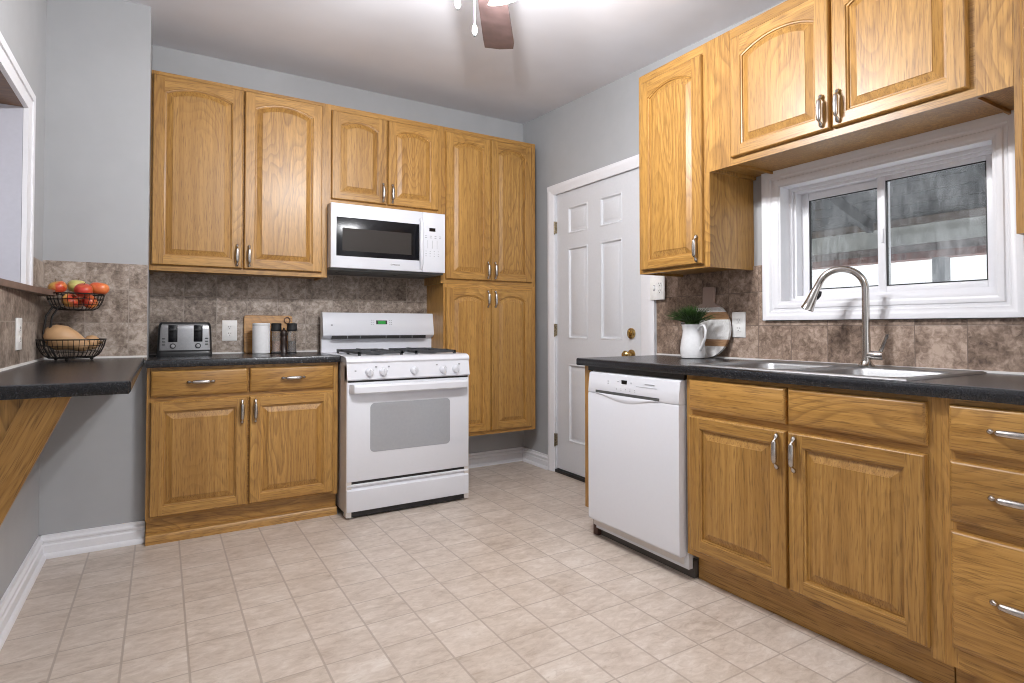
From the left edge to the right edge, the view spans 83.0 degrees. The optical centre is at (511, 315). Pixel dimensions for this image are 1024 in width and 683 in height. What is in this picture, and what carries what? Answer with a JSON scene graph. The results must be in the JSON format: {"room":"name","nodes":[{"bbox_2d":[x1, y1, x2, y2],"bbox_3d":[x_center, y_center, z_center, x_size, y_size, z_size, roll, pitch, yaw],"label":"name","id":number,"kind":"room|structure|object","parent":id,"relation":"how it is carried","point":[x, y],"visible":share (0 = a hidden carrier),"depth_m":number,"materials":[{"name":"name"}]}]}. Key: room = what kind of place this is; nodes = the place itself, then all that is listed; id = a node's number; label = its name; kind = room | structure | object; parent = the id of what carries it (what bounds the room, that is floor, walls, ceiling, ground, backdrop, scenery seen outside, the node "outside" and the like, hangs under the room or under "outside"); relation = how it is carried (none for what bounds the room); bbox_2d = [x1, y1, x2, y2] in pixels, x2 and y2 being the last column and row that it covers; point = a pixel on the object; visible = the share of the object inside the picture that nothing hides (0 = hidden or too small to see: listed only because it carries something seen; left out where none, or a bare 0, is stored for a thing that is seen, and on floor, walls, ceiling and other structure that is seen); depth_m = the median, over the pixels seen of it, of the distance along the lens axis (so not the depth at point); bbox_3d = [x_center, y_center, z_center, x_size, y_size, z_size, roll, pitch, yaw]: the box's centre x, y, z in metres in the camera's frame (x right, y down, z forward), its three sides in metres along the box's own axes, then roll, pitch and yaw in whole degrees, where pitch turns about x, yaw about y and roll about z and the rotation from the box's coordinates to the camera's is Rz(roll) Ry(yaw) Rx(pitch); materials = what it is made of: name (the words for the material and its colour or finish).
{"room":"kitchen","nodes":[
{"label":"kitchen","id":0,"kind":"room"},
{"bbox_2d":[0,0,46,599],"bbox_3d":[-1.049,-0.359,0.477,0.340,2.900,5.075,1,-1,-31],"label":"wall","id":1,"kind":"structure","parent":0,"point":[23,23],"depth_m":2.46,"materials":[{"name":"grey paint"}]},
{"bbox_2d":[0,104,22,282],"bbox_3d":[-2.111,-0.479,2.228,0.344,0.718,0.005,1,-1,-31],"label":"trim","id":2,"kind":"structure","parent":1,"relation":"attached to","point":[11,116],"depth_m":2.30,"materials":[{"name":"paint"}]},
{"bbox_2d":[0,71,22,106],"bbox_3d":[-1.597,-0.861,1.387,0.344,0.011,1.980,1,-1,-31],"label":"trim","id":3,"kind":"structure","parent":1,"relation":"attached to","point":[7,95],"depth_m":2.20,"materials":[{"name":"brown wood"}]},
{"bbox_2d":[0,32,35,285],"bbox_3d":[-1.469,-0.536,1.524,0.022,0.803,2.095,1,-1,-31],"label":"trim","id":4,"kind":"structure","parent":1,"relation":"attached to","point":[9,67],"depth_m":2.32,"materials":[{"name":"white paint"}]},
{"bbox_2d":[15,318,21,349],"bbox_3d":[-1.906,0.072,2.238,0.009,0.124,0.095,1,-1,-31],"label":"wall outlet","id":5,"kind":"object","parent":1,"relation":"attached to","point":[18,321],"visible":1,"depth_m":2.22,"materials":[{"name":"white plastic"}]},
{"bbox_2d":[0,257,44,368],"bbox_3d":[-1.532,-0.036,1.605,0.008,0.470,2.616,1,-1,-31],"label":"backsplash","id":6,"kind":"structure","parent":1,"relation":"attached to","point":[14,304],"depth_m":2.33,"materials":[{"name":"brown tile"}]},
{"bbox_2d":[0,536,45,650],"bbox_3d":[-1.510,1.061,1.572,0.034,0.105,2.675,1,-1,-31],"label":"baseboard","id":7,"kind":"structure","parent":1,"relation":"attached to","point":[17,592],"depth_m":2.26,"materials":[{"name":"white paint"}]},
{"bbox_2d":[0,278,58,295],"bbox_3d":[-1.761,-0.117,1.728,0.422,0.024,1.960,1,-1,-31],"label":"windowsill","id":8,"kind":"structure","parent":1,"relation":"attached to","point":[34,290],"depth_m":2.25,"materials":[{"name":"brown wood"}]},
{"bbox_2d":[0,397,70,526],"bbox_3d":[-1.363,0.526,1.569,0.269,0.612,0.040,1,-1,-31],"label":"bracket","id":9,"kind":"object","parent":1,"relation":"attached to","point":[26,425],"visible":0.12,"depth_m":1.57,"materials":[{"name":"brown wood"}]},
{"bbox_2d":[38,0,152,535],"bbox_3d":[-2.264,-0.306,3.084,0.561,2.900,0.645,1,-1,-31],"label":"wall","id":10,"kind":"structure","parent":0,"point":[92,472],"depth_m":2.85,"materials":[{"name":"grey paint"}]},
{"bbox_2d":[0,357,143,399],"bbox_3d":[-1.641,0.215,2.177,0.402,0.036,1.516,1,-1,-31],"label":"breakfast bar","id":11,"kind":"object","parent":10,"relation":"attached to","point":[50,378],"visible":1,"depth_m":1.75,"materials":[{"name":"grey laminate"}]},
{"bbox_2d":[35,292,106,360],"bbox_3d":[-2.013,0.053,2.647,0.262,0.307,0.262,1,-1,-31],"label":"fruit basket","id":12,"kind":"object","parent":11,"relation":"on","point":[43,340],"visible":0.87,"depth_m":2.58,"materials":[{"name":"black metal"}]},
{"bbox_2d":[47,279,66,293],"bbox_3d":[-2.049,-0.130,2.608,0.071,0.069,0.070,0,-1,-5],"label":"apple","id":13,"kind":"object","parent":12,"relation":"in","point":[58,286],"visible":0.86,"depth_m":2.59,"materials":[{"name":"red food"}]},
{"bbox_2d":[43,324,91,350],"bbox_3d":[-2.009,0.103,2.616,0.179,0.123,0.115,1,-1,-31],"label":"butternut squash","id":14,"kind":"object","parent":12,"relation":"in","point":[56,331],"visible":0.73,"depth_m":2.58,"materials":[{"name":"beige food"}]},
{"bbox_2d":[61,294,77,306],"bbox_3d":[-1.996,-0.068,2.615,0.061,0.063,0.065,0,-1,21],"label":"apple","id":15,"kind":"object","parent":12,"relation":"in","point":[70,301],"visible":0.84,"depth_m":2.60,"materials":[{"name":"red food"}]},
{"bbox_2d":[35,338,106,358],"bbox_3d":[-2.013,0.151,2.645,0.262,0.087,0.262,1,-1,-31],"label":"bowl","id":16,"kind":"object","parent":12,"relation":"on","point":[43,340],"depth_m":2.57,"materials":[{"name":"black metal"}]},
{"bbox_2d":[46,292,104,310],"bbox_3d":[-2.008,-0.061,2.664,0.222,0.077,0.222,1,-1,-31],"label":"bowl","id":17,"kind":"object","parent":12,"relation":"on","point":[62,293],"depth_m":2.60,"materials":[{"name":"black metal"}]},
{"bbox_2d":[74,295,82,307],"bbox_3d":[-2.034,-0.067,2.700,0.066,0.062,0.067,0,-1,9],"label":"apple","id":18,"kind":"object","parent":12,"relation":"in","point":[80,302],"visible":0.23,"depth_m":2.69,"materials":[{"name":"red food"}]},
{"bbox_2d":[67,278,84,291],"bbox_3d":[-2.012,-0.139,2.677,0.074,0.070,0.074,0,-1,-4],"label":"apple","id":19,"kind":"object","parent":18,"relation":"on","point":[71,284],"visible":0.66,"depth_m":2.65,"materials":[{"name":"green food"}]},
{"bbox_2d":[74,282,92,296],"bbox_3d":[-1.947,-0.116,2.629,0.070,0.067,0.070,0,-1,1],"label":"apple","id":20,"kind":"object","parent":12,"relation":"in","point":[82,287],"visible":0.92,"depth_m":2.61,"materials":[{"name":"red food"}]},
{"bbox_2d":[81,295,97,308],"bbox_3d":[-1.958,-0.063,2.683,0.062,0.065,0.067,0,-1,14],"label":"apple","id":21,"kind":"object","parent":12,"relation":"in","point":[87,300],"visible":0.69,"depth_m":2.66,"materials":[{"name":"red food"}]},
{"bbox_2d":[85,335,102,349],"bbox_3d":[-1.970,0.127,2.713,0.068,0.068,0.067,-1,-1,31],"label":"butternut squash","id":22,"kind":"object","parent":12,"relation":"in","point":[90,336],"visible":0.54,"depth_m":2.70,"materials":[{"name":"beige food"}]},
{"bbox_2d":[90,282,109,293],"bbox_3d":[-1.931,-0.126,2.705,0.082,0.056,0.064,1,-1,-33],"label":"mango","id":23,"kind":"object","parent":12,"relation":"in","point":[100,288],"visible":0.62,"depth_m":2.69,"materials":[{"name":"orange food"}]},
{"bbox_2d":[41,520,144,558],"bbox_3d":[-2.028,1.086,2.802,0.421,0.105,0.034,1,-1,-31],"label":"baseboard","id":24,"kind":"structure","parent":10,"relation":"attached to","point":[62,544],"depth_m":2.80,"materials":[{"name":"white paint"}]},
{"bbox_2d":[43,260,147,359],"bbox_3d":[-2.035,-0.017,2.835,0.420,0.483,0.008,1,-1,-31],"label":"backsplash","id":25,"kind":"structure","parent":10,"relation":"attached to","point":[121,318],"depth_m":2.86,"materials":[{"name":"brown tile"}]},
{"bbox_2d":[149,45,522,453],"bbox_3d":[-0.998,-0.285,4.157,2.717,2.900,0.120,1,-1,-31],"label":"wall","id":26,"kind":"structure","parent":0,"point":[164,59],"depth_m":4.01,"materials":[{"name":"grey paint"}]},
{"bbox_2d":[222,320,236,340],"bbox_3d":[-1.759,0.095,3.604,0.084,0.128,0.009,1,-1,-31],"label":"wall outlet","id":27,"kind":"object","parent":26,"relation":"attached to","point":[229,327],"visible":1,"depth_m":3.60,"materials":[{"name":"white plastic"}]},
{"bbox_2d":[149,70,327,280],"bbox_3d":[-1.630,-0.788,3.505,0.946,1.098,0.355,1,-1,-31],"label":"upper cabinet","id":28,"kind":"object","parent":26,"relation":"attached to","point":[239,175],"visible":1,"depth_m":3.36,"materials":[{"name":"brown wood"}]},
{"bbox_2d":[149,272,428,353],"bbox_3d":[-1.373,-0.021,3.850,1.760,0.560,0.008,1,-1,-31],"label":"backsplash","id":29,"kind":"structure","parent":26,"relation":"attached to","point":[174,297],"depth_m":3.74,"materials":[{"name":"brown tile"}]},
{"bbox_2d":[328,104,440,213],"bbox_3d":[-0.894,-1.013,3.956,0.776,0.632,0.355,1,-1,-31],"label":"upper cabinet","id":30,"kind":"object","parent":26,"relation":"attached to","point":[375,160],"visible":0.97,"depth_m":3.81,"materials":[{"name":"brown wood"}]},
{"bbox_2d":[327,202,444,278],"bbox_3d":[-0.872,-0.483,3.898,0.767,0.421,0.443,1,-1,-31],"label":"microwave","id":31,"kind":"object","parent":30,"relation":"attached to","point":[362,240],"visible":1,"depth_m":3.74,"materials":[{"name":"white metal"}]},
{"bbox_2d":[424,126,534,286],"bbox_3d":[-0.224,-0.770,4.356,0.790,1.102,0.355,1,-1,-31],"label":"upper cabinet","id":32,"kind":"object","parent":26,"relation":"attached to","point":[488,182],"visible":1,"depth_m":4.22,"materials":[{"name":"brown wood"}]},
{"bbox_2d":[427,283,534,435],"bbox_3d":[-0.215,0.325,4.339,0.770,1.086,0.355,1,-1,-31],"label":"pantry cabinet","id":33,"kind":"object","parent":26,"relation":"attached to","point":[494,325],"visible":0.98,"depth_m":4.22,"materials":[{"name":"brown wood"}]},
{"bbox_2d":[469,447,522,467],"bbox_3d":[-0.262,1.119,4.484,0.851,0.105,0.034,1,-1,-31],"label":"baseboard","id":34,"kind":"structure","parent":26,"relation":"attached to","point":[480,459],"depth_m":4.56,"materials":[{"name":"white paint"}]},
{"bbox_2d":[0,350,1023,374],"bbox_3d":[-0.165,0.210,2.733,4.076,0.023,2.443,0,-1,-4],"label":"trim","id":35,"kind":"structure","parent":26,"relation":"attached to","point":[40,359],"depth_m":2.72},
{"bbox_2d":[125,0,783,123],"bbox_3d":[0.168,-1.563,1.721,3.311,0.383,5.900,1,-1,-31],"label":"ceiling","id":36,"kind":"structure","parent":0,"point":[424,51],"depth_m":3.29,"materials":[{"name":"paint"}]},
{"bbox_2d":[455,0,514,48],"bbox_3d":[-0.096,-1.277,2.082,1.128,0.508,1.128,1,-2,-44],"label":"ceiling fan","id":37,"kind":"object","parent":36,"relation":"hanging from","point":[495,19],"visible":1,"depth_m":2.57,"materials":[{"name":"brown paint"}]},
{"bbox_2d":[0,461,921,682],"bbox_3d":[-0.788,1.136,0.736,5.871,0.080,6.500,1,-1,-31],"label":"floor","id":38,"kind":"structure","parent":0,"point":[512,580],"depth_m":2.20,"materials":[{"name":"beige tile"}]},
{"bbox_2d":[145,362,337,545],"bbox_3d":[-1.554,0.710,3.344,0.939,0.879,0.657,1,-1,-31],"label":"base cabinet","id":39,"kind":"object","parent":38,"relation":"on","point":[230,448],"visible":0.98,"depth_m":3.07,"materials":[{"name":"brown wood"}]},
{"bbox_2d":[145,352,339,367],"bbox_3d":[-1.559,0.251,3.357,0.948,0.037,0.632,1,-1,-31],"label":"countertop","id":40,"kind":"structure","parent":39,"relation":"on","point":[152,361],"depth_m":3.13,"materials":[{"name":"black stone"}]},
{"bbox_2d":[156,322,211,356],"bbox_3d":[-1.904,0.137,3.366,0.278,0.192,0.224,1,-1,-31],"label":"toaster","id":41,"kind":"object","parent":40,"relation":"on","point":[174,338],"visible":1,"depth_m":3.28,"materials":[{"name":"silver metal"}]},
{"bbox_2d":[252,323,269,353],"bbox_3d":[-1.547,0.142,3.570,0.102,0.189,0.102,1,-1,-31],"label":"canister","id":42,"kind":"object","parent":40,"relation":"on","point":[260,331],"visible":0.99,"depth_m":3.53,"materials":[{"name":"white ceramic"}]},
{"bbox_2d":[244,315,291,352],"bbox_3d":[-1.562,0.121,3.711,0.290,0.240,0.043,1,-1,-31],"label":"cutting board","id":43,"kind":"object","parent":40,"relation":"on","point":[249,320],"visible":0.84,"depth_m":3.68,"materials":[{"name":"brown wood"}]},
{"bbox_2d":[271,323,281,352],"bbox_3d":[-1.479,0.143,3.629,0.064,0.189,0.064,1,-1,-31],"label":"grinder","id":44,"kind":"object","parent":40,"relation":"on","point":[276,328],"visible":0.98,"depth_m":3.61,"materials":[{"name":"clear plastic"}]},
{"bbox_2d":[271,331,280,351],"bbox_3d":[-1.479,0.168,3.629,0.058,0.140,0.058,1,-1,-31],"label":"jar","id":45,"kind":"object","parent":44,"relation":"on","point":[275,334],"depth_m":3.61,"materials":[{"name":"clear glass"}]},
{"bbox_2d":[280,328,287,352],"bbox_3d":[-1.448,0.158,3.671,0.054,0.160,0.054,1,-1,-31],"label":"pepper mill","id":46,"kind":"object","parent":40,"relation":"on","point":[283,333],"visible":0.9,"depth_m":3.65,"materials":[{"name":"brown wood"}]},
{"bbox_2d":[286,323,296,352],"bbox_3d":[-1.394,0.144,3.663,0.064,0.189,0.064,1,-1,-31],"label":"grinder","id":47,"kind":"object","parent":40,"relation":"on","point":[291,327],"visible":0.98,"depth_m":3.64,"materials":[{"name":"glass"}]},
{"bbox_2d":[287,331,296,351],"bbox_3d":[-1.394,0.168,3.663,0.058,0.140,0.058,1,-1,-31],"label":"jar","id":48,"kind":"object","parent":47,"relation":"on","point":[291,334],"depth_m":3.64,"materials":[{"name":"clear glass"}]},
{"bbox_2d":[320,312,469,518],"bbox_3d":[-0.752,0.568,3.714,0.792,1.178,0.742,1,-1,-31],"label":"gas range","id":49,"kind":"object","parent":38,"relation":"on","point":[403,401],"visible":0.98,"depth_m":3.45,"materials":[{"name":"white metal"}]},
{"bbox_2d":[321,352,468,363],"bbox_3d":[-0.776,0.261,3.738,0.770,0.038,0.687,1,-1,-31],"label":"cooktop","id":50,"kind":"object","parent":49,"relation":"in","point":[345,357],"depth_m":3.47,"materials":[{"name":"white metal"}]},
{"bbox_2d":[585,366,590,506],"bbox_3d":[0.654,0.706,3.202,0.600,0.878,0.038,1,-1,-31],"label":"end panel","id":51,"kind":"object","parent":38,"relation":"on","point":[587,372],"visible":0.1,"depth_m":3.05,"materials":[{"name":"brown wood"}]},
{"bbox_2d":[588,366,698,578],"bbox_3d":[0.799,0.700,2.882,0.602,0.878,0.656,1,-1,-31],"label":"dishwasher","id":52,"kind":"object","parent":38,"relation":"on","point":[638,476],"visible":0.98,"depth_m":2.66,"materials":[{"name":"white plastic"}]},
{"bbox_2d":[687,375,955,682],"bbox_3d":[1.230,0.686,2.207,0.662,0.878,0.943,1,-1,-31],"label":"base cabinet","id":53,"kind":"object","parent":38,"relation":"on","point":[820,509],"visible":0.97,"depth_m":1.94,"materials":[{"name":"brown wood"}]},
{"bbox_2d":[576,355,1023,404],"bbox_3d":[1.146,0.230,2.367,0.634,0.037,2.055,1,-1,-31],"label":"countertop","id":54,"kind":"structure","parent":53,"relation":"on","point":[986,387],"depth_m":1.89,"materials":[{"name":"black stone"}]},
{"bbox_2d":[680,322,706,358],"bbox_3d":[0.944,0.131,3.017,0.128,0.189,0.169,0,-1,13],"label":"pitcher","id":55,"kind":"object","parent":54,"relation":"on","point":[692,346],"visible":0.99,"depth_m":2.99,"materials":[{"name":"white ceramic"}]},
{"bbox_2d":[666,305,715,323],"bbox_3d":[0.901,0.010,3.019,0.234,0.140,0.303,1,-1,-31],"label":"potted herb","id":56,"kind":"object","parent":55,"relation":"in","point":[689,315],"visible":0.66,"depth_m":2.99,"materials":[{"name":"green plant"}]},
{"bbox_2d":[696,287,730,357],"bbox_3d":[1.047,0.038,3.097,0.049,0.379,0.295,1,-1,-31],"label":"round board","id":57,"kind":"object","parent":54,"relation":"on","point":[718,330],"visible":0.62,"depth_m":3.05,"materials":[{"name":"stone"}]},
{"bbox_2d":[688,360,985,380],"bbox_3d":[1.216,0.292,2.262,0.567,0.180,0.855,1,-1,-31],"label":"sink","id":58,"kind":"object","parent":54,"relation":"in","point":[818,368],"visible":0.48,"depth_m":2.25,"materials":[{"name":"metal"}]},
{"bbox_2d":[801,266,889,366],"bbox_3d":[1.371,0.000,2.388,0.325,0.411,0.068,-1,-2,42],"label":"faucet","id":59,"kind":"object","parent":54,"relation":"on","point":[815,293],"visible":1,"depth_m":2.33,"materials":[{"name":"silver metal"}]},
{"bbox_2d":[941,398,1023,682],"bbox_3d":[1.568,0.674,1.648,0.662,0.878,0.362,1,-1,-31],"label":"base cabinet","id":60,"kind":"object","parent":38,"relation":"on","point":[982,442],"visible":0.99,"depth_m":1.56,"materials":[{"name":"brown wood"}]},
{"bbox_2d":[523,0,1017,454],"bbox_3d":[1.571,-0.321,2.440,0.140,2.900,5.720,1,-1,-31],"label":"wall","id":61,"kind":"structure","parent":0,"point":[599,128],"depth_m":4.18,"materials":[{"name":"grey paint"}]},
{"bbox_2d":[522,447,547,469],"bbox_3d":[0.176,1.121,4.549,0.034,0.105,0.376,1,-1,-31],"label":"baseboard","id":62,"kind":"structure","parent":61,"relation":"attached to","point":[530,456],"depth_m":4.53,"materials":[{"name":"white paint"}]},
{"bbox_2d":[547,154,656,482],"bbox_3d":[0.604,0.086,3.959,0.193,2.150,1.116,1,-1,-31],"label":"door","id":63,"kind":"structure","parent":61,"relation":"in","point":[600,304],"depth_m":4.06,"materials":[{"name":"white paint"}]},
{"bbox_2d":[639,41,753,276],"bbox_3d":[0.928,-0.760,3.009,0.377,1.073,0.470,1,-1,-31],"label":"upper cabinet","id":64,"kind":"object","parent":61,"relation":"attached to","point":[694,219],"visible":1,"depth_m":2.86,"materials":[{"name":"brown wood"}]},
{"bbox_2d":[732,312,745,337],"bbox_3d":[1.158,0.048,2.956,0.009,0.130,0.080,1,-1,-31],"label":"wall outlet","id":65,"kind":"object","parent":61,"relation":"attached to","point":[738,318],"visible":1,"depth_m":2.95,"materials":[{"name":"white plastic"}]},
{"bbox_2d":[735,326,740,331],"bbox_3d":[1.156,0.069,2.954,0.003,0.029,0.033,1,-1,-31],"label":"receptacle","id":66,"kind":"object","parent":65,"relation":"attached to","point":[737,328],"depth_m":2.95,"materials":[{"name":"white plastic"}]},
{"bbox_2d":[656,265,1023,371],"bbox_3d":[1.643,-0.029,2.173,0.008,0.495,3.000,1,-1,-31],"label":"backsplash","id":67,"kind":"structure","parent":61,"relation":"attached to","point":[993,344],"depth_m":2.54,"materials":[{"name":"brown tile"}]},
{"bbox_2d":[650,276,664,299],"bbox_3d":[0.855,-0.163,3.418,0.016,0.142,0.120,1,-1,-31],"label":"wall outlet","id":68,"kind":"object","parent":67,"relation":"attached to","point":[657,283],"visible":0.92,"depth_m":3.42,"materials":[{"name":"white plastic"}]},
{"bbox_2d":[709,0,1013,180],"bbox_3d":[1.345,-0.998,2.324,0.377,0.624,1.141,1,-1,-31],"label":"upper cabinet","id":69,"kind":"object","parent":61,"relation":"attached to","point":[797,82],"visible":1,"depth_m":2.19,"materials":[{"name":"brown wood"}]},
{"bbox_2d":[761,110,1023,319],"bbox_3d":[1.557,-0.346,2.446,0.176,0.724,1.003,1,-1,-31],"label":"window","id":70,"kind":"structure","parent":61,"relation":"in","point":[787,194],"depth_m":2.37,"materials":[{"name":"white paint"}]},
{"bbox_2d":[1012,0,1023,234],"bbox_3d":[1.760,-0.787,1.634,0.377,1.075,0.460,1,-1,-31],"label":"upper cabinet","id":71,"kind":"object","parent":61,"relation":"attached to","point":[1017,5],"visible":1,"depth_m":1.75,"materials":[{"name":"brown wood"}]},
{"label":"outside","id":72,"kind":"structure","parent":0,"visible":0},
{"bbox_2d":[811,163,986,281],"bbox_3d":[1.325,-0.051,5.138,2.180,2.469,6.600,1,-1,-31],"label":"porch","id":73,"kind":"object","parent":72,"point":[939,217],"visible":0.03,"depth_m":3.95,"materials":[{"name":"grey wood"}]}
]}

